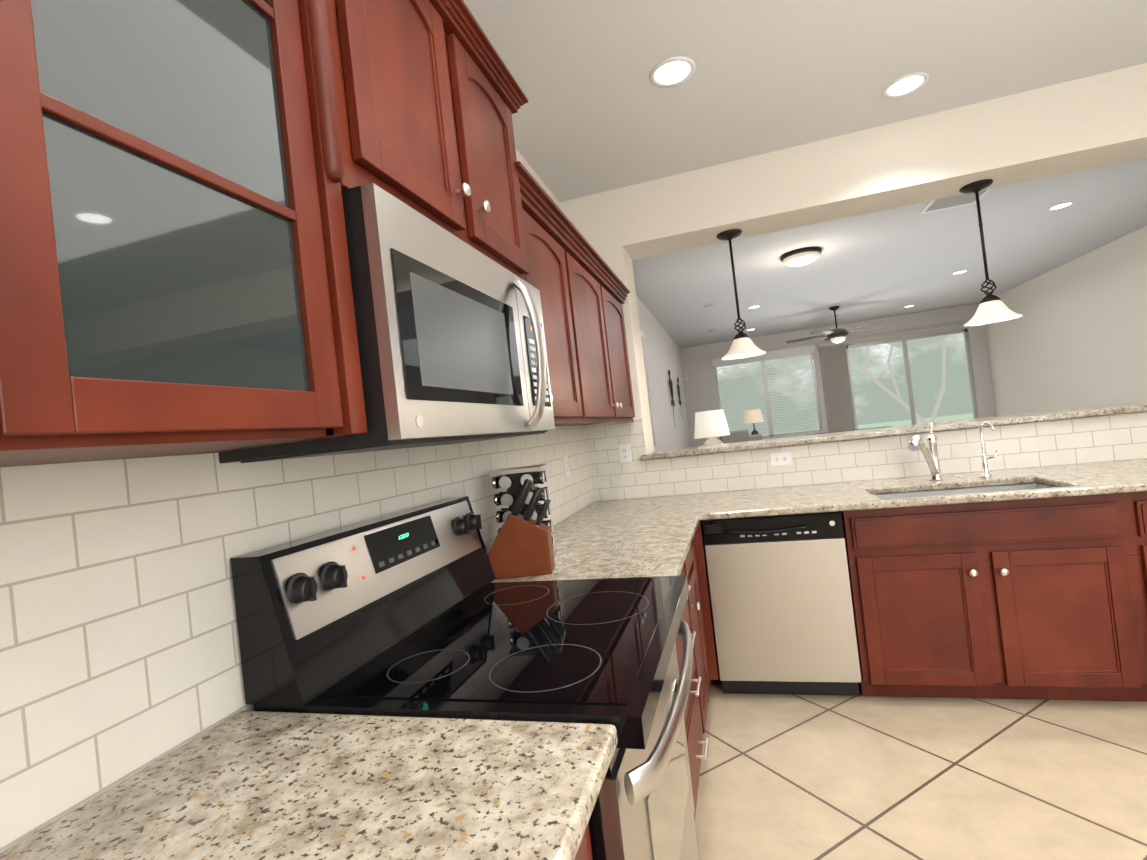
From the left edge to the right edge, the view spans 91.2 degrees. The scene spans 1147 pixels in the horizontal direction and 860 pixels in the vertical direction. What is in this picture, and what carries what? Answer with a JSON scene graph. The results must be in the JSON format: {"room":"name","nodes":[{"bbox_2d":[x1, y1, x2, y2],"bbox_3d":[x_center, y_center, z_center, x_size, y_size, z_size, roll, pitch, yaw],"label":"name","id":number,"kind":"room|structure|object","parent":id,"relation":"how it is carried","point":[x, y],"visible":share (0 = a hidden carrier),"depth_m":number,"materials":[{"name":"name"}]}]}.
{"room":"kitchen","nodes":[
{"label":"kitchen","id":0,"kind":"room"},
{"bbox_2d":[515,148,690,451],"bbox_3d":[0.380,-0.069,4.915,0.150,2.850,13.100,-7,-1,16],"label":"wall","id":1,"kind":"structure","parent":0,"point":[662,352],"depth_m":7.65,"materials":[{"name":"paint"}]},
{"bbox_2d":[0,425,594,852],"bbox_3d":[-0.478,0.280,1.578,0.009,0.541,4.200,-7,-1,16],"label":"backsplash","id":2,"kind":"structure","parent":1,"relation":"attached to","point":[120,657],"depth_m":0.89,"materials":[{"name":"tile"}]},
{"bbox_2d":[563,456,569,477],"bbox_3d":[-0.039,0.200,3.072,0.007,0.115,0.072,-7,-1,16],"label":"electrical outlet","id":3,"kind":"object","parent":2,"relation":"attached to","point":[566,466],"visible":1,"depth_m":3.06,"materials":[{"name":"white plastic"}]},
{"bbox_2d":[132,0,539,291],"bbox_3d":[-0.456,-0.706,1.389,0.355,0.606,0.911,-7,-1,16],"label":"upper cabinet","id":4,"kind":"object","parent":1,"relation":"attached to","point":[176,176],"depth_m":0.91,"materials":[{"name":"brown wood"}]},
{"bbox_2d":[219,183,554,462],"bbox_3d":[-0.349,-0.185,1.372,0.451,0.439,0.820,-7,-1,16],"label":"over-the-range microwave","id":5,"kind":"object","parent":4,"relation":"attached to","point":[451,337],"visible":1,"depth_m":1.06,"materials":[{"name":"silver metal"}]},
{"bbox_2d":[528,196,591,425],"bbox_3d":[-0.223,-0.391,2.112,0.323,0.747,0.672,-7,-1,16],"label":"upper cabinet","id":6,"kind":"object","parent":1,"relation":"attached to","point":[563,323],"depth_m":2.17,"materials":[{"name":"brown wood"}]},
{"bbox_2d":[564,244,634,425],"bbox_3d":[0.013,-0.408,2.918,0.323,0.747,1.316,-7,-1,16],"label":"upper cabinet","id":7,"kind":"object","parent":1,"relation":"attached to","point":[609,378],"depth_m":2.84,"materials":[{"name":"brown wood"}]},
{"bbox_2d":[640,330,655,448],"bbox_3d":[0.640,-0.441,5.779,0.065,1.346,1.562,-7,-1,16],"label":"window blind","id":8,"kind":"object","parent":1,"relation":"attached to","point":[642,334],"visible":0.15,"depth_m":6.47,"materials":[{"name":"white"}]},
{"bbox_2d":[668,370,674,422],"bbox_3d":[1.491,-0.479,8.461,0.044,0.860,0.401,-7,-1,16],"label":"art","id":9,"kind":"object","parent":1,"relation":"attached to","point":[671,391],"visible":1,"depth_m":8.43,"materials":[{"name":"grey metal"}]},
{"bbox_2d":[677,378,682,418],"bbox_3d":[1.807,-0.538,9.559,0.037,0.723,0.337,-7,-1,16],"label":"art","id":10,"kind":"object","parent":1,"relation":"attached to","point":[678,387],"visible":1,"depth_m":9.53,"materials":[{"name":"grey metal"}]},
{"bbox_2d":[463,0,1146,347],"bbox_3d":[2.764,-1.832,4.182,5.500,0.100,13.400,-7,-1,16],"label":"ceiling","id":11,"kind":"structure","parent":0,"point":[599,112],"depth_m":2.82,"materials":[{"name":"paint"}]},
{"bbox_2d":[649,56,695,86],"bbox_3d":[0.424,-1.534,2.411,0.195,0.006,0.195,-6,-1,-29],"label":"recessed light","id":12,"kind":"object","parent":11,"relation":"in","point":[672,71],"depth_m":2.41,"materials":[{"name":"white"}]},
{"bbox_2d":[703,303,715,306],"bbox_3d":[1.777,-1.627,7.339,0.168,0.008,0.168,-6,-1,-11],"label":"recessed light","id":13,"kind":"object","parent":11,"relation":"in","point":[713,304],"depth_m":7.31,"materials":[{"name":"white"}]},
{"bbox_2d":[747,305,759,308],"bbox_3d":[2.504,-1.705,7.803,0.179,0.006,0.179,-7,-1,10],"label":"recessed light","id":14,"kind":"object","parent":11,"relation":"in","point":[752,307],"depth_m":7.80,"materials":[{"name":"white"}]},
{"bbox_2d":[780,247,821,266],"bbox_3d":[2.196,-1.646,5.414,0.380,0.111,0.380,-7,-1,16],"label":"flush-mount light","id":15,"kind":"object","parent":11,"relation":"attached to","point":[801,257],"visible":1,"depth_m":5.30,"materials":[{"name":"white glass"}]},
{"bbox_2d":[804,313,841,321],"bbox_3d":[4.157,-1.871,9.375,0.550,0.010,0.250,-7,-1,16],"label":"ceiling vent","id":16,"kind":"object","parent":11,"relation":"in","point":[822,317],"visible":1,"depth_m":9.35,"materials":[{"name":"white metal"}]},
{"bbox_2d":[786,306,886,343],"bbox_3d":[3.989,-1.593,8.554,1.450,0.545,1.395,-7,-1,16],"label":"ceiling fan","id":17,"kind":"object","parent":11,"relation":"hanging from","point":[836,335],"visible":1,"depth_m":8.45,"materials":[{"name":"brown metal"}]},
{"bbox_2d":[882,72,928,98],"bbox_3d":[1.604,-1.664,2.716,0.195,0.006,0.195,-6,-1,-29],"label":"recessed light","id":18,"kind":"object","parent":11,"relation":"in","point":[907,84],"depth_m":2.71,"materials":[{"name":"white"}]},
{"bbox_2d":[919,188,991,213],"bbox_3d":[2.991,-1.797,4.403,0.400,0.012,0.350,-7,-1,16],"label":"ceiling vent","id":19,"kind":"object","parent":11,"relation":"in","point":[950,202],"visible":0.9,"depth_m":4.42,"materials":[{"name":"white metal"}]},
{"bbox_2d":[951,270,967,274],"bbox_3d":[4.852,-1.979,7.060,0.179,0.006,0.179,-7,-1,7],"label":"recessed light","id":20,"kind":"object","parent":11,"relation":"in","point":[963,271],"depth_m":7.06,"materials":[{"name":"white"}]},
{"bbox_2d":[1047,201,1074,210],"bbox_3d":[4.209,-1.933,4.852,0.179,0.006,0.179,-7,-1,10],"label":"recessed light","id":21,"kind":"object","parent":11,"relation":"in","point":[1060,205],"depth_m":4.85,"materials":[{"name":"white"}]},
{"bbox_2d":[680,303,995,446],"bbox_3d":[4.785,-0.501,10.523,5.500,2.850,0.150,-7,-1,16],"label":"wall","id":22,"kind":"structure","parent":0,"point":[699,384],"depth_m":10.47,"materials":[{"name":"paint"}]},
{"bbox_2d":[714,354,821,436],"bbox_3d":[3.723,-0.629,10.830,1.830,1.550,0.050,-7,-1,16],"label":"window","id":23,"kind":"structure","parent":22,"relation":"in","point":[768,409],"depth_m":10.80,"materials":[{"name":"silver metal"}]},
{"bbox_2d":[711,345,822,437],"bbox_3d":[3.697,-0.673,10.759,1.890,1.638,0.100,-7,-1,16],"label":"window blind","id":24,"kind":"object","parent":23,"relation":"attached to","point":[783,353],"visible":0.77,"depth_m":10.71,"materials":[{"name":"white"}]},
{"bbox_2d":[817,322,970,431],"bbox_3d":[5.863,-0.497,10.085,2.500,2.510,0.084,-7,-1,16],"label":"window blind","id":25,"kind":"object","parent":22,"relation":"attached to","point":[836,386],"visible":0.65,"depth_m":10.32,"materials":[{"name":"beige"}]},
{"bbox_2d":[846,329,977,428],"bbox_3d":[6.108,-0.455,10.133,1.970,2.448,0.060,-7,-1,16],"label":"door","id":26,"kind":"structure","parent":22,"relation":"in","point":[909,381],"depth_m":10.11,"materials":[{"name":"silver metal"}]},
{"bbox_2d":[560,63,1146,459],"bbox_3d":[2.598,-0.343,3.027,5.200,2.850,0.330,-7,-1,16],"label":"wall","id":27,"kind":"structure","parent":0,"point":[1093,121],"depth_m":3.14,"materials":[{"name":"paint"}]},
{"bbox_2d":[716,229,765,359],"bbox_3d":[1.014,-0.842,3.500,0.268,0.768,0.268,-7,-1,16],"label":"pendant light","id":28,"kind":"object","parent":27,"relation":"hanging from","point":[743,346],"visible":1,"depth_m":3.47,"materials":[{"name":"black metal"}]},
{"bbox_2d":[586,412,1146,501],"bbox_3d":[2.587,-0.051,2.860,5.191,0.541,0.009,-7,-1,16],"label":"backsplash","id":29,"kind":"structure","parent":27,"relation":"attached to","point":[1111,438],"depth_m":3.15,"materials":[{"name":"tile"}]},
{"bbox_2d":[619,444,631,462],"bbox_3d":[0.323,0.147,3.516,0.072,0.115,0.007,-7,-1,16],"label":"electrical outlet","id":30,"kind":"object","parent":29,"relation":"attached to","point":[625,452],"visible":1,"depth_m":3.51,"materials":[{"name":"white plastic"}]},
{"bbox_2d":[770,452,791,465],"bbox_3d":[1.205,0.168,3.259,0.115,0.072,0.007,-7,-1,16],"label":"electrical outlet","id":31,"kind":"object","parent":29,"relation":"attached to","point":[783,458],"visible":1,"depth_m":3.26,"materials":[{"name":"white plastic"}]},
{"bbox_2d":[641,401,1146,459],"bbox_3d":[2.792,-0.102,3.002,4.850,0.032,0.480,-7,-1,16],"label":"bar","id":32,"kind":"object","parent":27,"relation":"on","point":[1103,410],"visible":0.96,"depth_m":3.12,"materials":[{"name":"beige stone"}]},
{"bbox_2d":[959,179,1022,325],"bbox_3d":[2.304,-0.992,3.151,0.268,0.768,0.268,-7,-1,16],"label":"pendant light","id":33,"kind":"object","parent":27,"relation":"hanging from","point":[992,309],"visible":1,"depth_m":3.13,"materials":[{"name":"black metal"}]},
{"bbox_2d":[695,672,1146,859],"bbox_3d":[3.094,1.089,4.147,5.500,0.080,13.400,-7,-1,16],"label":"floor","id":34,"kind":"structure","parent":0,"point":[810,777],"depth_m":1.99,"materials":[{"name":"beige tile"}]},
{"bbox_2d":[230,496,698,859],"bbox_3d":[-0.088,0.770,1.310,0.755,1.178,0.820,-7,-1,16],"label":"range","id":35,"kind":"object","parent":34,"relation":"on","point":[413,612],"visible":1,"depth_m":1.11,"materials":[{"name":"black ceramic"}]},
{"bbox_2d":[575,823,592,859],"bbox_3d":[-0.308,0.949,0.682,0.665,0.878,0.508,-7,-1,16],"label":"base cabinet","id":36,"kind":"object","parent":34,"relation":"on","point":[584,852],"visible":0.08,"depth_m":0.71,"materials":[{"name":"brown wood"}]},
{"bbox_2d":[0,711,617,859],"bbox_3d":[-0.456,0.501,0.290,0.704,0.032,1.332,-7,-1,16],"label":"countertop","id":37,"kind":"structure","parent":36,"relation":"on","point":[252,785],"depth_m":0.73,"materials":[{"name":"beige stone"}]},
{"bbox_2d":[675,537,710,820],"bbox_3d":[0.161,0.914,2.224,0.702,0.878,1.148,-7,-1,16],"label":"base cabinet","id":38,"kind":"object","parent":34,"relation":"on","point":[695,714],"visible":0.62,"depth_m":2.18,"materials":[{"name":"brown wood"}]},
{"bbox_2d":[490,511,705,582],"bbox_3d":[0.104,0.460,2.192,0.713,0.032,1.080,-7,-1,16],"label":"countertop","id":39,"kind":"structure","parent":38,"relation":"on","point":[643,537],"depth_m":2.10,"materials":[{"name":"beige stone"}]},
{"bbox_2d":[488,479,554,579],"bbox_3d":[-0.197,0.319,1.840,0.258,0.306,0.095,-6,-1,3],"label":"knife block","id":40,"kind":"object","parent":39,"relation":"on","point":[522,546],"visible":1,"depth_m":1.79,"materials":[{"name":"brown wood"}]},
{"bbox_2d":[489,464,556,554],"bbox_3d":[-0.181,0.305,2.060,0.186,0.335,0.186,-7,-1,4],"label":"spice rack","id":41,"kind":"object","parent":39,"relation":"on","point":[511,480],"visible":0.52,"depth_m":2.01,"materials":[{"name":"silver metal"}]},
{"bbox_2d":[694,520,718,701],"bbox_3d":[0.422,0.895,3.127,0.696,0.878,0.723,-7,-1,16],"label":"base cabinet","id":42,"kind":"object","parent":34,"relation":"on","point":[706,603],"visible":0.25,"depth_m":2.70,"materials":[{"name":"brown wood"}]},
{"bbox_2d":[567,495,709,518],"bbox_3d":[0.327,0.444,2.970,0.704,0.032,0.360,-7,-1,16],"label":"countertop","id":43,"kind":"structure","parent":42,"relation":"on","point":[655,504],"depth_m":3.09,"materials":[{"name":"beige stone"}]},
{"bbox_2d":[718,430,762,443],"bbox_3d":[2.698,0.584,9.201,0.880,1.128,0.900,-7,-1,16],"label":"armchair","id":44,"kind":"object","parent":34,"relation":"on","point":[739,436],"visible":0.06,"depth_m":9.27,"materials":[{"name":"grey fabric"}]},
{"bbox_2d":[702,511,861,695],"bbox_3d":[1.050,0.827,2.919,0.618,0.865,0.692,-7,-1,16],"label":"dishwasher","id":45,"kind":"object","parent":34,"relation":"on","point":[782,606],"visible":1,"depth_m":2.60,"materials":[{"name":"silver metal"}]},
{"bbox_2d":[807,426,892,434],"bbox_3d":[3.900,0.498,7.937,1.500,0.998,0.950,-7,-1,16],"label":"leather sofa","id":46,"kind":"object","parent":34,"relation":"on","point":[850,430],"depth_m":7.67,"materials":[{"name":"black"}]},
{"bbox_2d":[841,483,1146,700],"bbox_3d":[1.848,0.729,2.706,1.028,0.878,0.725,-7,-1,16],"label":"base cabinet","id":47,"kind":"object","parent":34,"relation":"on","point":[1041,598],"depth_m":2.36,"materials":[{"name":"brown wood"}]},
{"bbox_2d":[1133,491,1146,594],"bbox_3d":[2.626,0.638,2.477,0.605,0.878,0.725,-7,-1,16],"label":"base cabinet","id":48,"kind":"object","parent":34,"relation":"on","point":[1141,497],"depth_m":2.21,"materials":[{"name":"brown wood"}]},
{"bbox_2d":[574,459,1146,519],"bbox_3d":[2.027,0.247,2.615,4.189,0.032,0.783,-7,-1,16],"label":"countertop","id":49,"kind":"structure","parent":48,"relation":"on","point":[1126,476],"depth_m":2.65,"materials":[{"name":"beige stone"}]},
{"bbox_2d":[908,423,943,480],"bbox_3d":[1.729,0.120,2.768,0.360,0.290,0.060,-6,-1,-42],"label":"kitchen faucet","id":50,"kind":"object","parent":49,"relation":"on","point":[929,451],"visible":1,"depth_m":2.83,"materials":[{"name":"silver metal"}]},
{"bbox_2d":[875,483,1054,498],"bbox_3d":[1.776,0.389,2.550,0.733,0.193,0.376,-7,-1,16],"label":"undermount sink","id":51,"kind":"object","parent":49,"relation":"in","point":[964,491],"visible":0.06,"depth_m":2.69,"materials":[{"name":"silver metal"}]},
{"bbox_2d":[979,422,997,476],"bbox_3d":[2.042,0.096,2.767,0.080,0.267,0.077,-7,-1,16],"label":"filter faucet","id":52,"kind":"object","parent":49,"relation":"on","point":[984,462],"visible":1,"depth_m":2.77,"materials":[{"name":"silver metal"}]},
{"bbox_3d":[1.859,0.831,7.180,0.600,0.778,0.600,-7,-1,16],"label":"table lamp","id":53,"kind":"object","parent":34,"relation":"on","visible":0},
{"bbox_2d":[694,409,729,445],"bbox_3d":[1.775,0.088,7.189,0.450,0.715,0.450,-7,-1,16],"label":"table lamp","id":54,"kind":"object","parent":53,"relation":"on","point":[712,424],"visible":0.67,"depth_m":7.03,"materials":[{"name":"white fabric"}]},
{"bbox_3d":[3.420,0.681,10.316,0.550,0.798,0.500,-7,-1,16],"label":"table","id":55,"kind":"object","parent":34,"relation":"on","visible":0},
{"bbox_2d":[743,409,763,434],"bbox_3d":[3.320,-0.055,10.319,0.370,0.685,0.370,-7,-1,16],"label":"table lamp","id":56,"kind":"object","parent":55,"relation":"on","point":[753,416],"visible":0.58,"depth_m":10.20,"materials":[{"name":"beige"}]},
{"bbox_2d":[985,225,1146,415],"bbox_3d":[5.480,-0.664,3.414,0.150,2.850,13.100,-7,-1,16],"label":"wall","id":57,"kind":"structure","parent":0,"point":[1074,335],"depth_m":7.17,"materials":[{"name":"paint"}]},
{"label":"outside","id":58,"kind":"structure","parent":0,"visible":0},
{"bbox_2d":[717,333,972,434],"bbox_3d":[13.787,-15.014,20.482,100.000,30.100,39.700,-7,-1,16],"label":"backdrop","id":59,"kind":"structure","parent":58,"point":[874,402],"depth_m":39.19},
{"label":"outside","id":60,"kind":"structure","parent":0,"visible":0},
{"bbox_2d":[762,335,972,435],"bbox_3d":[16.270,-2.548,23.981,80.000,5.000,32.100,-7,-1,16],"label":"garden","id":61,"kind":"object","parent":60,"point":[920,343],"visible":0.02,"depth_m":13.84,"materials":[{"name":"white"}]}
]}

